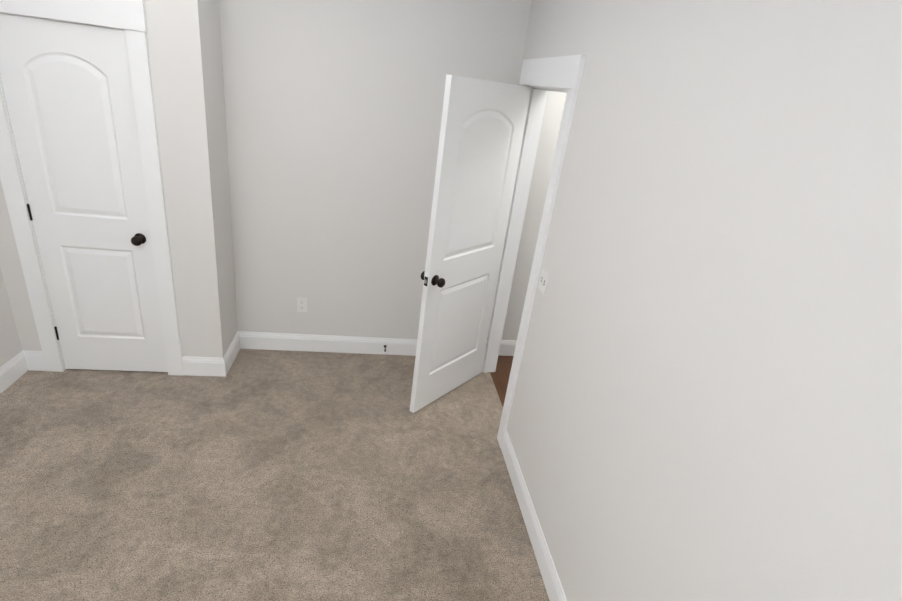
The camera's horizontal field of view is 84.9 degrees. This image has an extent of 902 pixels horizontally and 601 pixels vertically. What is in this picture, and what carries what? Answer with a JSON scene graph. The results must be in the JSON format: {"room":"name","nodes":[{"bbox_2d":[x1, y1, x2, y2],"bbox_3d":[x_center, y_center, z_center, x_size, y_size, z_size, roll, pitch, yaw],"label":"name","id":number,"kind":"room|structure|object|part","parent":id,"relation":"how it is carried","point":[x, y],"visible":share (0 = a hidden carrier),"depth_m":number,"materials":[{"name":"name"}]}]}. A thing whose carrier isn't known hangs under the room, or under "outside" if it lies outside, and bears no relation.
{"room":"empty bedroom","nodes":[
{"label":"empty bedroom","id":0,"kind":"room"},
{"bbox_2d":[0,266,21,366],"bbox_3d":[-2.409,-0.137,1.168,0.120,2.740,5.070,3,24,-10],"label":"wall","id":1,"kind":"structure","parent":0,"point":[10,346],"depth_m":2.97,"materials":[{"name":"white paint"}]},
{"bbox_2d":[0,350,32,393],"bbox_3d":[-2.452,1.215,1.337,0.014,0.140,4.020,3,24,-10],"label":"baseboard","id":2,"kind":"structure","parent":1,"relation":"attached to","point":[16,367],"depth_m":3.04,"materials":[{"name":"white paint"}]},
{"bbox_2d":[0,0,227,357],"bbox_3d":[-1.976,-0.791,2.777,1.195,2.740,0.120,3,24,-10],"label":"wall","id":3,"kind":"structure","parent":0,"point":[177,41],"depth_m":2.84,"materials":[{"name":"white paint"}]},
{"bbox_2d":[0,14,167,371],"bbox_3d":[-2.074,-0.454,2.836,0.631,2.032,0.102,3,24,-10],"label":"closet door","id":4,"kind":"structure","parent":3,"relation":"in","point":[67,90],"depth_m":2.77,"materials":[{"name":"white paint"}]},
{"bbox_3d":[-1.840,-0.353,2.897,0.066,0.066,0.066,3,24,-10],"label":"knob","id":5,"kind":"part","parent":4,"relation":"part of","materials":[{"name":"black metal"}]},
{"bbox_2d":[0,0,182,375],"bbox_3d":[-2.084,-0.489,2.902,0.657,2.065,0.120,3,24,-10],"label":"door frame","id":6,"kind":"structure","parent":3,"relation":"attached to","point":[18,158],"depth_m":2.64,"materials":[{"name":"white paint"}]},
{"bbox_2d":[182,331,416,376],"bbox_3d":[-0.801,0.419,3.641,2.067,0.140,0.394,3,24,-10],"label":"baseboard","id":7,"kind":"structure","parent":3,"relation":"attached to","point":[203,366],"depth_m":3.74,"materials":[{"name":"white paint"}]},
{"bbox_2d":[205,0,237,347],"bbox_3d":[-1.507,-0.953,3.286,0.120,2.740,0.810,3,24,-10],"label":"wall","id":8,"kind":"structure","parent":0,"point":[212,9],"depth_m":3.03,"materials":[{"name":"white paint"}]},
{"bbox_2d":[0,349,549,600],"bbox_3d":[-1.062,1.244,1.999,3.215,0.100,5.070,3,24,-10],"label":"floor carpet","id":9,"kind":"object","parent":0,"point":[266,475],"visible":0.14,"depth_m":2.53,"materials":[{"name":"beige carpet"}]},
{"bbox_2d":[219,0,531,338],"bbox_3d":[-0.547,-0.860,3.372,2.050,2.740,0.120,3,24,-10],"label":"wall","id":10,"kind":"structure","parent":0,"point":[333,110],"depth_m":3.20,"materials":[{"name":"white paint"}]},
{"bbox_2d":[297,298,306,311],"bbox_3d":[-1.098,0.034,3.636,0.070,0.115,0.007,3,24,-10],"label":"outlet","id":11,"kind":"object","parent":10,"relation":"attached to","point":[301,304],"visible":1,"depth_m":3.63,"materials":[{"name":"white plastic"}]},
{"bbox_2d":[490,355,513,406],"bbox_3d":[1.631,0.577,4.336,2.790,0.096,6.600,3,24,-10],"label":"floor","id":12,"kind":"structure","parent":0,"point":[500,375],"depth_m":3.83,"materials":[{"name":"brown wood"}]},
{"bbox_2d":[501,91,566,340],"bbox_3d":[1.025,-0.789,3.696,1.160,2.740,0.120,3,24,-10],"label":"wall","id":13,"kind":"structure","parent":0,"point":[551,123],"depth_m":3.63,"materials":[{"name":"white paint"}]},
{"bbox_2d":[499,340,516,355],"bbox_3d":[0.433,0.392,4.082,0.265,0.140,0.014,3,24,-10],"label":"baseboard","id":14,"kind":"structure","parent":13,"relation":"attached to","point":[507,347],"depth_m":4.08,"materials":[{"name":"white paint"}]},
{"bbox_2d":[507,0,901,600],"bbox_3d":[0.693,0.139,1.500,0.120,2.740,4.640,3,24,-10],"label":"wall","id":15,"kind":"structure","parent":0,"point":[707,403],"depth_m":1.25,"materials":[{"name":"white paint"}]},
{"bbox_2d":[410,74,530,412],"bbox_3d":[0.106,-0.281,3.117,0.168,2.032,0.778,24,29,33],"label":"hall door","id":16,"kind":"structure","parent":15,"relation":"in","point":[481,131],"depth_m":3.00,"materials":[{"name":"white paint"}]},
{"bbox_3d":[-0.068,-0.108,2.888,0.066,0.066,0.066,24,29,33],"label":"knob","id":17,"kind":"part","parent":16,"relation":"part of","materials":[{"name":"black metal"}]},
{"bbox_2d":[501,430,566,600],"bbox_3d":[0.537,1.539,1.524,0.014,0.140,3.318,3,24,-10],"label":"baseboard","id":18,"kind":"structure","parent":15,"relation":"attached to","point":[551,580],"depth_m":2.42,"materials":[{"name":"white paint"}]},
{"bbox_2d":[482,55,585,447],"bbox_3d":[0.454,-0.278,3.049,0.168,2.192,0.978,3,24,-10],"label":"door frame","id":19,"kind":"structure","parent":15,"relation":"attached to","point":[565,72],"depth_m":2.94,"materials":[{"name":"white paint"}]},
{"bbox_2d":[538,267,549,295],"bbox_3d":[0.465,-0.099,2.513,0.018,0.115,0.116,3,24,-10],"label":"bedroom light switch","id":20,"kind":"object","parent":15,"relation":"attached to","point":[543,280],"visible":1,"depth_m":2.50,"materials":[{"name":"white plastic"}]}
]}

